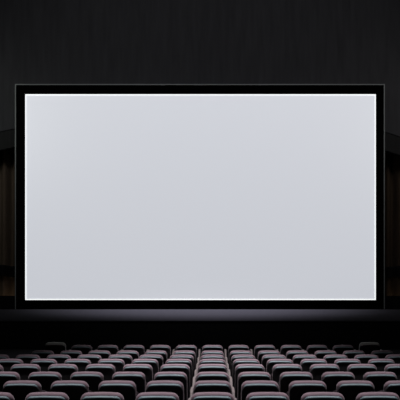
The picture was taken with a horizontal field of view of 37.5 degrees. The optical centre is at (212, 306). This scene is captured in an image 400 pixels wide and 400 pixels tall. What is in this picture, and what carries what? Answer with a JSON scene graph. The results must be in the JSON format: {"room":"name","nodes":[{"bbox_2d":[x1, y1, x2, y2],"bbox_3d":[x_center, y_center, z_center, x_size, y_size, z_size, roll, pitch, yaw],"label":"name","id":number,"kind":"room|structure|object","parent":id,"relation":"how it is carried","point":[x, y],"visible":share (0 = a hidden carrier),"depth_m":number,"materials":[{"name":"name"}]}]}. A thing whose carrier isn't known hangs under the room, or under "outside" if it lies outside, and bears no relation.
{"room":"auditorium","nodes":[
{"label":"auditorium","id":0,"kind":"room"},
{"bbox_2d":[0,0,399,155],"bbox_3d":[0.000,-8.256,20.465,19.000,7.055,0.130,0,0,0],"label":"curtain","id":1,"kind":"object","parent":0,"point":[42,41],"depth_m":20.40,"materials":[{"name":"grey fabric"}]},
{"bbox_2d":[0,323,399,348],"bbox_3d":[0.000,0.956,19.940,18.960,0.878,0.916,0,0,0],"label":"stage front","id":2,"kind":"structure","parent":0,"point":[12,335],"depth_m":19.48,"materials":[{"name":"black fabric"}]},
{"bbox_2d":[0,309,399,322],"bbox_3d":[0.000,0.298,19.939,18.960,0.435,0.918,0,0,0],"label":"stage","id":3,"kind":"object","parent":2,"relation":"on","point":[6,315],"depth_m":19.56,"materials":[{"name":"grey stone"}]},
{"bbox_2d":[0,349,399,359],"bbox_3d":[0.000,1.606,17.890,18.960,0.420,4.980,0,0,0],"label":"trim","id":4,"kind":"structure","parent":2,"relation":"attached to","point":[12,353],"depth_m":18.48,"materials":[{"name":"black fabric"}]},
{"bbox_2d":[0,296,399,308],"bbox_3d":[0.000,0.614,20.525,19.000,2.405,0.250,0,0,0],"label":"wall","id":5,"kind":"structure","parent":0,"point":[6,302],"depth_m":20.40,"materials":[{"name":"black fabric"}]},
{"bbox_3d":[0.000,1.916,9.300,19.000,0.200,24.600,0,0,0],"label":"floor","id":6,"kind":"structure","parent":0,"visible":0},
{"bbox_2d":[0,354,8,358],"bbox_3d":[-3.882,1.340,10.821,0.520,0.952,0.690,0,0,0],"label":"seat","id":7,"kind":"object","parent":6,"relation":"on","point":[1,356],"visible":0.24,"depth_m":10.68,"materials":[{"name":"fabric"}]},
{"bbox_2d":[0,392,13,399],"bbox_3d":[-2.202,1.340,6.088,0.520,0.952,0.690,0,0,0],"label":"seat","id":8,"kind":"object","parent":6,"relation":"on","point":[3,395],"visible":1,"depth_m":5.95,"materials":[{"name":"fabric"}]},
{"bbox_2d":[0,148,14,295],"bbox_3d":[-7.750,-3.734,21.079,3.201,11.060,0.411,0,0,0],"label":"drape","id":9,"kind":"object","parent":6,"relation":"on","point":[7,157],"visible":0.23,"depth_m":21.16,"materials":[{"name":"black fabric"}]},
{"bbox_2d":[0,372,19,391],"bbox_3d":[-2.762,1.340,7.981,0.520,0.952,0.690,0,0,0],"label":"seat","id":10,"kind":"object","parent":6,"relation":"on","point":[4,376],"visible":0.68,"depth_m":7.83,"materials":[{"name":"fabric"}]},
{"bbox_2d":[2,380,46,399],"bbox_3d":[-2.202,1.340,7.034,0.520,0.952,0.690,0,0,0],"label":"seat","id":11,"kind":"object","parent":6,"relation":"on","point":[19,389],"visible":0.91,"depth_m":6.88,"materials":[{"name":"fabric"}]},
{"bbox_2d":[16,354,39,363],"bbox_3d":[-3.322,1.340,10.821,0.520,0.952,0.690,0,0,0],"label":"seat","id":12,"kind":"object","parent":6,"relation":"on","point":[27,358],"visible":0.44,"depth_m":10.67,"materials":[{"name":"grey fabric"}]},
{"bbox_2d":[28,372,61,391],"bbox_3d":[-2.202,1.340,7.981,0.520,0.952,0.690,0,0,0],"label":"seat","id":13,"kind":"object","parent":6,"relation":"on","point":[45,379],"visible":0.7,"depth_m":7.83,"materials":[{"name":"grey fabric"}]},
{"bbox_2d":[25,392,68,399],"bbox_3d":[-1.642,1.340,6.088,0.520,0.952,0.690,0,0,0],"label":"seat","id":14,"kind":"object","parent":6,"relation":"on","point":[34,395],"visible":1,"depth_m":5.94,"materials":[{"name":"grey fabric"}]},
{"bbox_2d":[46,354,70,363],"bbox_3d":[-2.762,1.340,10.821,0.520,0.952,0.690,0,0,0],"label":"seat","id":15,"kind":"object","parent":6,"relation":"on","point":[60,359],"visible":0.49,"depth_m":10.67,"materials":[{"name":"grey fabric"}]},
{"bbox_2d":[50,380,91,399],"bbox_3d":[-1.642,1.340,7.034,0.520,0.952,0.690,0,0,0],"label":"seat","id":16,"kind":"object","parent":6,"relation":"on","point":[74,389],"visible":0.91,"depth_m":6.88,"materials":[{"name":"grey fabric"}]},
{"bbox_2d":[70,372,103,391],"bbox_3d":[-1.642,1.340,7.981,0.520,0.952,0.690,0,0,0],"label":"seat","id":17,"kind":"object","parent":6,"relation":"on","point":[93,379],"visible":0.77,"depth_m":7.83,"materials":[{"name":"grey fabric"}]},
{"bbox_2d":[77,354,101,363],"bbox_3d":[-2.202,1.340,10.821,0.520,0.952,0.690,0,0,0],"label":"seat","id":18,"kind":"object","parent":6,"relation":"on","point":[94,359],"visible":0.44,"depth_m":10.67,"materials":[{"name":"grey fabric"}]},
{"bbox_2d":[81,392,123,399],"bbox_3d":[-1.082,1.340,6.088,0.520,0.952,0.690,0,0,0],"label":"seat","id":19,"kind":"object","parent":6,"relation":"on","point":[89,395],"visible":1,"depth_m":5.94,"materials":[{"name":"grey fabric"}]},
{"bbox_2d":[98,380,138,399],"bbox_3d":[-1.082,1.340,7.034,0.520,0.952,0.690,0,0,0],"label":"seat","id":20,"kind":"object","parent":6,"relation":"on","point":[127,389],"visible":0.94,"depth_m":6.88,"materials":[{"name":"grey fabric"}]},
{"bbox_2d":[108,354,131,364],"bbox_3d":[-1.642,1.340,10.821,0.520,0.952,0.690,0,0,0],"label":"seat","id":21,"kind":"object","parent":6,"relation":"on","point":[127,359],"visible":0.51,"depth_m":10.67,"materials":[{"name":"grey fabric"}]},
{"bbox_2d":[112,372,146,393],"bbox_3d":[-1.082,1.340,7.981,0.520,0.952,0.690,0,0,0],"label":"seat","id":22,"kind":"object","parent":6,"relation":"on","point":[138,378],"visible":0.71,"depth_m":7.83,"materials":[{"name":"grey fabric"}]},
{"bbox_2d":[139,354,163,368],"bbox_3d":[-1.082,1.340,10.821,0.520,0.952,0.690,0,0,0],"label":"seat","id":23,"kind":"object","parent":6,"relation":"on","point":[159,358],"visible":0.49,"depth_m":10.67,"materials":[{"name":"grey fabric"}]},
{"bbox_2d":[136,392,178,399],"bbox_3d":[-0.522,1.340,6.088,0.520,0.952,0.690,0,0,0],"label":"seat","id":24,"kind":"object","parent":6,"relation":"on","point":[144,395],"visible":1,"depth_m":5.94,"materials":[{"name":"grey fabric"}]},
{"bbox_2d":[146,380,190,399],"bbox_3d":[-0.522,1.340,7.034,0.520,0.952,0.690,0,0,0],"label":"seat","id":25,"kind":"object","parent":6,"relation":"on","point":[176,387],"visible":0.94,"depth_m":6.88,"materials":[{"name":"grey fabric"}]},
{"bbox_2d":[154,372,193,399],"bbox_3d":[-0.522,1.340,7.981,0.520,0.952,0.690,0,0,0],"label":"seat","id":26,"kind":"object","parent":6,"relation":"on","point":[175,376],"visible":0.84,"depth_m":7.83,"materials":[{"name":"grey fabric"}]},
{"bbox_2d":[170,354,198,376],"bbox_3d":[-0.522,1.340,10.821,0.520,0.952,0.690,0,0,0],"label":"seat","id":27,"kind":"object","parent":6,"relation":"on","point":[180,356],"visible":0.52,"depth_m":10.68,"materials":[{"name":"grey fabric"}]},
{"bbox_2d":[191,392,233,399],"bbox_3d":[0.038,1.340,6.088,0.520,0.952,0.690,0,0,0],"label":"seat","id":28,"kind":"object","parent":6,"relation":"on","point":[199,395],"visible":1,"depth_m":5.94,"materials":[{"name":"grey fabric"}]},
{"bbox_2d":[200,354,228,373],"bbox_3d":[0.038,1.340,10.821,0.520,0.952,0.690,0,0,0],"label":"seat","id":29,"kind":"object","parent":6,"relation":"on","point":[210,356],"visible":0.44,"depth_m":10.68,"materials":[{"name":"grey fabric"}]},
{"bbox_2d":[194,380,236,399],"bbox_3d":[0.038,1.340,7.034,0.520,0.952,0.690,0,0,0],"label":"seat","id":30,"kind":"object","parent":6,"relation":"on","point":[207,385],"visible":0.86,"depth_m":6.88,"materials":[{"name":"grey fabric"}]},
{"bbox_2d":[196,372,234,397],"bbox_3d":[0.038,1.340,7.981,0.520,0.952,0.690,0,0,0],"label":"seat","id":31,"kind":"object","parent":6,"relation":"on","point":[201,376],"visible":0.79,"depth_m":7.83,"materials":[{"name":"grey fabric"}]},
{"bbox_2d":[231,354,254,376],"bbox_3d":[0.598,1.340,10.821,0.520,0.952,0.690,0,0,0],"label":"seat","id":32,"kind":"object","parent":6,"relation":"on","point":[241,356],"visible":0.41,"depth_m":10.68,"materials":[{"name":"grey fabric"}]},
{"bbox_2d":[237,372,270,399],"bbox_3d":[0.598,1.340,7.981,0.520,0.952,0.690,0,0,0],"label":"seat","id":33,"kind":"object","parent":6,"relation":"on","point":[243,376],"visible":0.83,"depth_m":7.83,"materials":[{"name":"grey fabric"}]},
{"bbox_2d":[240,380,278,399],"bbox_3d":[0.598,1.340,7.034,0.520,0.952,0.690,0,0,0],"label":"seat","id":34,"kind":"object","parent":6,"relation":"on","point":[247,387],"visible":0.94,"depth_m":6.88,"materials":[{"name":"grey fabric"}]},
{"bbox_2d":[246,392,288,399],"bbox_3d":[0.598,1.340,6.088,0.520,0.952,0.690,0,0,0],"label":"seat","id":35,"kind":"object","parent":6,"relation":"on","point":[254,395],"visible":1,"depth_m":5.94,"materials":[{"name":"grey fabric"}]},
{"bbox_2d":[261,354,285,368],"bbox_3d":[1.158,1.340,10.821,0.520,0.952,0.690,0,0,0],"label":"seat","id":36,"kind":"object","parent":6,"relation":"on","point":[265,358],"visible":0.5,"depth_m":10.67,"materials":[{"name":"grey fabric"}]},
{"bbox_2d":[278,372,312,393],"bbox_3d":[1.158,1.340,7.981,0.520,0.952,0.690,0,0,0],"label":"seat","id":37,"kind":"object","parent":6,"relation":"on","point":[286,378],"visible":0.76,"depth_m":7.83,"materials":[{"name":"grey fabric"}]},
{"bbox_2d":[293,354,316,364],"bbox_3d":[1.718,1.340,10.821,0.520,0.952,0.690,0,0,0],"label":"seat","id":38,"kind":"object","parent":6,"relation":"on","point":[297,359],"visible":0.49,"depth_m":10.67,"materials":[{"name":"grey fabric"}]},
{"bbox_2d":[286,380,326,399],"bbox_3d":[1.158,1.340,7.034,0.520,0.952,0.690,0,0,0],"label":"seat","id":39,"kind":"object","parent":6,"relation":"on","point":[297,389],"visible":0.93,"depth_m":6.88,"materials":[{"name":"black fabric"}]},
{"bbox_2d":[301,392,343,399],"bbox_3d":[1.158,1.340,6.088,0.520,0.952,0.690,0,0,0],"label":"seat","id":40,"kind":"object","parent":6,"relation":"on","point":[309,395],"visible":1,"depth_m":5.94,"materials":[{"name":"grey fabric"}]},
{"bbox_2d":[323,354,347,363],"bbox_3d":[2.278,1.340,10.821,0.520,0.952,0.690,0,0,0],"label":"seat","id":41,"kind":"object","parent":6,"relation":"on","point":[330,359],"visible":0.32,"depth_m":10.67,"materials":[{"name":"grey fabric"}]},
{"bbox_2d":[321,372,354,391],"bbox_3d":[1.718,1.340,7.981,0.520,0.952,0.690,0,0,0],"label":"seat","id":42,"kind":"object","parent":6,"relation":"on","point":[331,379],"visible":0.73,"depth_m":7.83,"materials":[{"name":"black fabric"}]},
{"bbox_2d":[333,380,374,399],"bbox_3d":[1.718,1.340,7.034,0.520,0.952,0.690,0,0,0],"label":"seat","id":43,"kind":"object","parent":6,"relation":"on","point":[349,389],"visible":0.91,"depth_m":6.88,"materials":[{"name":"black fabric"}]},
{"bbox_2d":[354,354,378,363],"bbox_3d":[2.838,1.340,10.821,0.520,0.952,0.690,0,0,0],"label":"seat","id":44,"kind":"object","parent":6,"relation":"on","point":[364,358],"visible":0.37,"depth_m":10.67,"materials":[{"name":"grey fabric"}]},
{"bbox_2d":[356,392,399,399],"bbox_3d":[1.718,1.340,6.088,0.520,0.952,0.690,0,0,0],"label":"seat","id":45,"kind":"object","parent":6,"relation":"on","point":[365,395],"visible":1,"depth_m":5.94,"materials":[{"name":"grey fabric"}]},
{"bbox_2d":[363,372,396,391],"bbox_3d":[2.278,1.340,7.981,0.520,0.952,0.690,0,0,0],"label":"seat","id":46,"kind":"object","parent":6,"relation":"on","point":[378,379],"visible":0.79,"depth_m":7.83,"materials":[{"name":"grey fabric"}]},
{"bbox_2d":[378,380,399,397],"bbox_3d":[2.278,1.340,7.034,0.520,0.952,0.690,0,0,0],"label":"seat","id":47,"kind":"object","parent":6,"relation":"on","point":[389,386],"visible":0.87,"depth_m":6.88,"materials":[{"name":"grey fabric"}]},
{"bbox_2d":[385,151,399,295],"bbox_3d":[7.350,-3.734,21.080,4.000,11.060,0.366,0,0,0],"label":"drape","id":48,"kind":"object","parent":6,"relation":"on","point":[392,161],"visible":0.19,"depth_m":21.07,"materials":[{"name":"black fabric"}]},
{"bbox_2d":[385,354,399,363],"bbox_3d":[3.398,1.340,10.821,0.520,0.952,0.690,0,0,0],"label":"seat","id":49,"kind":"object","parent":6,"relation":"on","point":[396,357],"visible":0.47,"depth_m":10.67,"materials":[{"name":"grey fabric"}]},
{"bbox_3d":[0.000,1.810,8.918,10.000,0.012,0.950,0,0,0],"label":"floor","id":50,"kind":"structure","parent":6,"relation":"on","visible":0},
{"bbox_2d":[10,364,40,379],"bbox_3d":[-2.762,1.328,8.928,0.520,0.952,0.690,0,0,0],"label":"seat","id":51,"kind":"object","parent":50,"relation":"on","point":[24,370],"visible":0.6,"depth_m":8.77,"materials":[{"name":"grey fabric"}]},
{"bbox_2d":[48,364,77,379],"bbox_3d":[-2.202,1.328,8.928,0.520,0.952,0.690,0,0,0],"label":"seat","id":52,"kind":"object","parent":50,"relation":"on","point":[65,370],"visible":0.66,"depth_m":8.77,"materials":[{"name":"grey fabric"}]},
{"bbox_2d":[85,364,115,380],"bbox_3d":[-1.642,1.328,8.928,0.520,0.952,0.690,0,0,0],"label":"seat","id":53,"kind":"object","parent":50,"relation":"on","point":[107,370],"visible":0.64,"depth_m":8.78,"materials":[{"name":"grey fabric"}]},
{"bbox_2d":[123,364,153,382],"bbox_3d":[-1.082,1.328,8.928,0.520,0.952,0.690,0,0,0],"label":"seat","id":54,"kind":"object","parent":50,"relation":"on","point":[147,369],"visible":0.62,"depth_m":8.78,"materials":[{"name":"grey fabric"}]},
{"bbox_2d":[160,364,195,398],"bbox_3d":[-0.522,1.328,8.928,0.520,0.952,0.690,0,0,0],"label":"seat","id":55,"kind":"object","parent":50,"relation":"on","point":[185,368],"visible":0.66,"depth_m":8.78,"materials":[{"name":"grey fabric"}]},
{"bbox_2d":[198,364,231,386],"bbox_3d":[0.038,1.328,8.928,0.520,0.952,0.690,0,0,0],"label":"seat","id":56,"kind":"object","parent":50,"relation":"on","point":[203,367],"visible":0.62,"depth_m":8.77,"materials":[{"name":"grey fabric"}]},
{"bbox_2d":[234,364,264,398],"bbox_3d":[0.598,1.328,8.928,0.520,0.952,0.690,0,0,0],"label":"seat","id":57,"kind":"object","parent":50,"relation":"on","point":[239,368],"visible":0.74,"depth_m":8.78,"materials":[{"name":"grey fabric"}]},
{"bbox_2d":[271,364,301,382],"bbox_3d":[1.158,1.328,8.928,0.520,0.952,0.690,0,0,0],"label":"seat","id":58,"kind":"object","parent":50,"relation":"on","point":[277,369],"visible":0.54,"depth_m":8.78,"materials":[{"name":"grey fabric"}]},
{"bbox_2d":[309,364,339,380],"bbox_3d":[1.718,1.328,8.928,0.520,0.952,0.690,0,0,0],"label":"seat","id":59,"kind":"object","parent":50,"relation":"on","point":[316,370],"visible":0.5,"depth_m":8.78,"materials":[{"name":"grey fabric"}]},
{"bbox_2d":[347,364,376,379],"bbox_3d":[2.278,1.328,8.928,0.520,0.952,0.690,0,0,0],"label":"seat","id":60,"kind":"object","parent":50,"relation":"on","point":[358,370],"visible":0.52,"depth_m":8.77,"materials":[{"name":"grey fabric"}]},
{"bbox_2d":[384,364,399,379],"bbox_3d":[2.838,1.328,8.928,0.520,0.952,0.690,0,0,0],"label":"seat","id":61,"kind":"object","parent":50,"relation":"on","point":[395,368],"visible":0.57,"depth_m":8.78,"materials":[{"name":"grey fabric"}]},
{"bbox_3d":[0.000,1.813,9.864,10.000,0.006,0.950,0,0,0],"label":"floor","id":62,"kind":"structure","parent":6,"relation":"on","visible":0},
{"bbox_2d":[0,359,23,371],"bbox_3d":[-3.322,1.334,9.874,0.520,0.952,0.690,0,0,0],"label":"seat","id":63,"kind":"object","parent":62,"relation":"on","point":[6,364],"visible":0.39,"depth_m":9.72,"materials":[{"name":"fabric"}]},
{"bbox_2d":[30,359,56,371],"bbox_3d":[-2.762,1.334,9.874,0.520,0.952,0.690,0,0,0],"label":"seat","id":64,"kind":"object","parent":62,"relation":"on","point":[44,364],"visible":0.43,"depth_m":9.72,"materials":[{"name":"grey fabric"}]},
{"bbox_2d":[64,359,90,371],"bbox_3d":[-2.202,1.334,9.874,0.520,0.952,0.690,0,0,0],"label":"seat","id":65,"kind":"object","parent":62,"relation":"on","point":[81,364],"visible":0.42,"depth_m":9.72,"materials":[{"name":"grey fabric"}]},
{"bbox_2d":[98,359,124,371],"bbox_3d":[-1.642,1.334,9.874,0.520,0.952,0.690,0,0,0],"label":"seat","id":66,"kind":"object","parent":62,"relation":"on","point":[118,364],"visible":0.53,"depth_m":9.72,"materials":[{"name":"grey fabric"}]},
{"bbox_2d":[132,359,159,375],"bbox_3d":[-1.082,1.334,9.874,0.520,0.952,0.690,0,0,0],"label":"seat","id":67,"kind":"object","parent":62,"relation":"on","point":[153,362],"visible":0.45,"depth_m":9.72,"materials":[{"name":"grey fabric"}]},
{"bbox_2d":[165,359,196,386],"bbox_3d":[-0.522,1.334,9.874,0.520,0.952,0.690,0,0,0],"label":"seat","id":68,"kind":"object","parent":62,"relation":"on","point":[188,362],"visible":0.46,"depth_m":9.73,"materials":[{"name":"grey fabric"}]},
{"bbox_2d":[199,359,229,375],"bbox_3d":[0.038,1.334,9.874,0.520,0.952,0.690,0,0,0],"label":"seat","id":69,"kind":"object","parent":62,"relation":"on","point":[203,361],"visible":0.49,"depth_m":9.73,"materials":[{"name":"grey fabric"}]},
{"bbox_2d":[232,359,259,386],"bbox_3d":[0.598,1.334,9.874,0.520,0.952,0.690,0,0,0],"label":"seat","id":70,"kind":"object","parent":62,"relation":"on","point":[236,362],"visible":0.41,"depth_m":9.73,"materials":[{"name":"grey fabric"}]},
{"bbox_2d":[265,359,292,375],"bbox_3d":[1.158,1.334,9.874,0.520,0.952,0.690,0,0,0],"label":"seat","id":71,"kind":"object","parent":62,"relation":"on","point":[271,362],"visible":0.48,"depth_m":9.72,"materials":[{"name":"grey fabric"}]},
{"bbox_2d":[300,359,326,371],"bbox_3d":[1.718,1.334,9.874,0.520,0.952,0.690,0,0,0],"label":"seat","id":72,"kind":"object","parent":62,"relation":"on","point":[305,364],"visible":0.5,"depth_m":9.72,"materials":[{"name":"grey fabric"}]},
{"bbox_2d":[334,359,360,371],"bbox_3d":[2.278,1.334,9.874,0.520,0.952,0.690,0,0,0],"label":"seat","id":73,"kind":"object","parent":62,"relation":"on","point":[342,364],"visible":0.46,"depth_m":9.72,"materials":[{"name":"grey fabric"}]},
{"bbox_2d":[368,359,394,371],"bbox_3d":[2.838,1.334,9.874,0.520,0.952,0.690,0,0,0],"label":"seat","id":74,"kind":"object","parent":62,"relation":"on","point":[380,364],"visible":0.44,"depth_m":9.72,"materials":[{"name":"grey fabric"}]},
{"bbox_3d":[0.000,1.814,11.757,10.000,0.004,0.950,0,0,0],"label":"floor","id":75,"kind":"structure","parent":6,"relation":"on","visible":0},
{"bbox_2d":[32,350,53,358],"bbox_3d":[-3.322,1.336,11.768,0.520,0.952,0.690,0,0,0],"label":"seat","id":76,"kind":"object","parent":75,"relation":"on","point":[42,354],"visible":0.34,"depth_m":11.61,"materials":[{"name":"fabric"}]},
{"bbox_2d":[60,350,81,358],"bbox_3d":[-2.762,1.336,11.768,0.520,0.952,0.690,0,0,0],"label":"seat","id":77,"kind":"object","parent":75,"relation":"on","point":[73,354],"visible":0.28,"depth_m":11.61,"materials":[{"name":"grey fabric"}]},
{"bbox_2d":[88,350,110,358],"bbox_3d":[-2.202,1.336,11.768,0.520,0.952,0.690,0,0,0],"label":"seat","id":78,"kind":"object","parent":75,"relation":"on","point":[104,354],"visible":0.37,"depth_m":11.61,"materials":[{"name":"grey fabric"}]},
{"bbox_2d":[116,350,138,360],"bbox_3d":[-1.642,1.336,11.768,0.520,0.952,0.690,0,0,0],"label":"seat","id":79,"kind":"object","parent":75,"relation":"on","point":[135,355],"visible":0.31,"depth_m":11.62,"materials":[{"name":"grey fabric"}]},
{"bbox_2d":[145,350,167,363],"bbox_3d":[-1.082,1.336,11.768,0.520,0.952,0.690,0,0,0],"label":"seat","id":80,"kind":"object","parent":75,"relation":"on","point":[163,354],"visible":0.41,"depth_m":11.62,"materials":[{"name":"grey fabric"}]},
{"bbox_2d":[173,350,199,375],"bbox_3d":[-0.522,1.336,11.768,0.520,0.952,0.690,0,0,0],"label":"seat","id":81,"kind":"object","parent":75,"relation":"on","point":[186,352],"visible":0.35,"depth_m":11.63,"materials":[{"name":"grey fabric"}]},
{"bbox_2d":[201,350,227,366],"bbox_3d":[0.038,1.336,11.768,0.520,0.952,0.690,0,0,0],"label":"seat","id":82,"kind":"object","parent":75,"relation":"on","point":[208,352],"visible":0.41,"depth_m":11.63,"materials":[{"name":"grey fabric"}]},
{"bbox_2d":[229,350,251,375],"bbox_3d":[0.598,1.336,11.768,0.520,0.952,0.690,0,0,0],"label":"seat","id":83,"kind":"object","parent":75,"relation":"on","point":[237,352],"visible":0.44,"depth_m":11.62,"materials":[{"name":"grey fabric"}]},
{"bbox_2d":[257,350,279,363],"bbox_3d":[1.158,1.336,11.768,0.520,0.952,0.690,0,0,0],"label":"seat","id":84,"kind":"object","parent":75,"relation":"on","point":[261,354],"visible":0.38,"depth_m":11.62,"materials":[{"name":"grey fabric"}]},
{"bbox_2d":[286,350,308,360],"bbox_3d":[1.718,1.336,11.768,0.520,0.952,0.690,0,0,0],"label":"seat","id":85,"kind":"object","parent":75,"relation":"on","point":[289,355],"visible":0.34,"depth_m":11.62,"materials":[{"name":"grey fabric"}]},
{"bbox_2d":[314,350,336,358],"bbox_3d":[2.278,1.336,11.768,0.520,0.952,0.690,0,0,0],"label":"seat","id":86,"kind":"object","parent":75,"relation":"on","point":[319,354],"visible":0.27,"depth_m":11.61,"materials":[{"name":"grey fabric"}]},
{"bbox_2d":[343,350,364,358],"bbox_3d":[2.838,1.336,11.768,0.520,0.952,0.690,0,0,0],"label":"seat","id":87,"kind":"object","parent":75,"relation":"on","point":[350,354],"visible":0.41,"depth_m":11.61,"materials":[{"name":"grey fabric"}]},
{"bbox_2d":[371,350,392,358],"bbox_3d":[3.398,1.336,11.768,0.520,0.952,0.690,0,0,0],"label":"seat","id":88,"kind":"object","parent":75,"relation":"on","point":[381,354],"visible":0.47,"depth_m":11.61,"materials":[{"name":"grey fabric"}]},
{"bbox_3d":[0.000,1.790,12.704,10.000,0.052,0.950,0,0,0],"label":"floor","id":89,"kind":"structure","parent":6,"relation":"on","visible":0},
{"bbox_2d":[45,342,70,354],"bbox_3d":[-3.322,1.258,12.714,0.520,1.012,0.690,0,0,0],"label":"seat","id":90,"kind":"object","parent":89,"relation":"on","point":[56,347],"visible":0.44,"depth_m":12.57,"materials":[{"name":"grey fabric"}]},
{"bbox_2d":[71,345,97,354],"bbox_3d":[-2.762,1.288,12.714,0.520,0.952,0.690,0,0,0],"label":"seat","id":91,"kind":"object","parent":89,"relation":"on","point":[85,349],"visible":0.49,"depth_m":12.56,"materials":[{"name":"fabric"}]},
{"bbox_2d":[98,345,123,354],"bbox_3d":[-2.202,1.288,12.714,0.520,0.952,0.690,0,0,0],"label":"seat","id":92,"kind":"object","parent":89,"relation":"on","point":[113,349],"visible":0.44,"depth_m":12.56,"materials":[{"name":"grey fabric"}]},
{"bbox_2d":[124,345,149,356],"bbox_3d":[-1.642,1.288,12.714,0.520,0.952,0.690,0,0,0],"label":"seat","id":93,"kind":"object","parent":89,"relation":"on","point":[139,348],"visible":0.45,"depth_m":12.56,"materials":[{"name":"grey fabric"}]},
{"bbox_2d":[150,345,174,358],"bbox_3d":[-1.082,1.288,12.714,0.520,0.952,0.690,0,0,0],"label":"seat","id":94,"kind":"object","parent":89,"relation":"on","point":[166,348],"visible":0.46,"depth_m":12.57,"materials":[{"name":"grey fabric"}]},
{"bbox_2d":[176,345,200,363],"bbox_3d":[-0.522,1.288,12.714,0.520,0.952,0.690,0,0,0],"label":"seat","id":95,"kind":"object","parent":89,"relation":"on","point":[179,347],"visible":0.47,"depth_m":12.57,"materials":[{"name":"grey fabric"}]},
{"bbox_2d":[202,345,226,357],"bbox_3d":[0.038,1.288,12.714,0.520,0.952,0.690,0,0,0],"label":"seat","id":96,"kind":"object","parent":89,"relation":"on","point":[205,347],"visible":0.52,"depth_m":12.56,"materials":[{"name":"grey fabric"}]},
{"bbox_2d":[228,345,252,363],"bbox_3d":[0.598,1.288,12.714,0.520,0.952,0.690,0,0,0],"label":"seat","id":97,"kind":"object","parent":89,"relation":"on","point":[231,347],"visible":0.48,"depth_m":12.57,"materials":[{"name":"grey fabric"}]},
{"bbox_2d":[253,345,277,358],"bbox_3d":[1.158,1.288,12.714,0.520,0.952,0.690,0,0,0],"label":"seat","id":98,"kind":"object","parent":89,"relation":"on","point":[257,348],"visible":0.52,"depth_m":12.57,"materials":[{"name":"grey fabric"}]},
{"bbox_2d":[280,345,303,356],"bbox_3d":[1.718,1.288,12.714,0.520,0.952,0.690,0,0,0],"label":"seat","id":99,"kind":"object","parent":89,"relation":"on","point":[285,348],"visible":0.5,"depth_m":12.56,"materials":[{"name":"grey fabric"}]},
{"bbox_2d":[307,345,329,354],"bbox_3d":[2.278,1.288,12.714,0.520,0.952,0.690,0,0,0],"label":"seat","id":100,"kind":"object","parent":89,"relation":"on","point":[311,349],"visible":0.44,"depth_m":12.56,"materials":[{"name":"grey fabric"}]},
{"bbox_2d":[333,345,355,354],"bbox_3d":[2.838,1.288,12.714,0.520,0.952,0.690,0,0,0],"label":"seat","id":101,"kind":"object","parent":89,"relation":"on","point":[339,349],"visible":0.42,"depth_m":12.56,"materials":[{"name":"grey fabric"}]},
{"bbox_2d":[359,342,380,354],"bbox_3d":[3.398,1.258,12.714,0.520,1.012,0.690,0,0,0],"label":"seat","id":102,"kind":"object","parent":89,"relation":"on","point":[367,347],"visible":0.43,"depth_m":12.57,"materials":[{"name":"grey fabric"}]},
{"bbox_3d":[-0.433,-3.465,20.525,12.330,5.746,0.246,0,0,0],"label":"wall","id":103,"kind":"structure","parent":0,"visible":0},
{"bbox_2d":[15,84,384,308],"bbox_3d":[-0.428,-3.747,20.186,12.543,7.630,0.432,0,0,0],"label":"projection screen","id":104,"kind":"object","parent":103,"relation":"attached to","point":[128,196],"visible":1,"depth_m":20.03,"materials":[{"name":"white fabric"}]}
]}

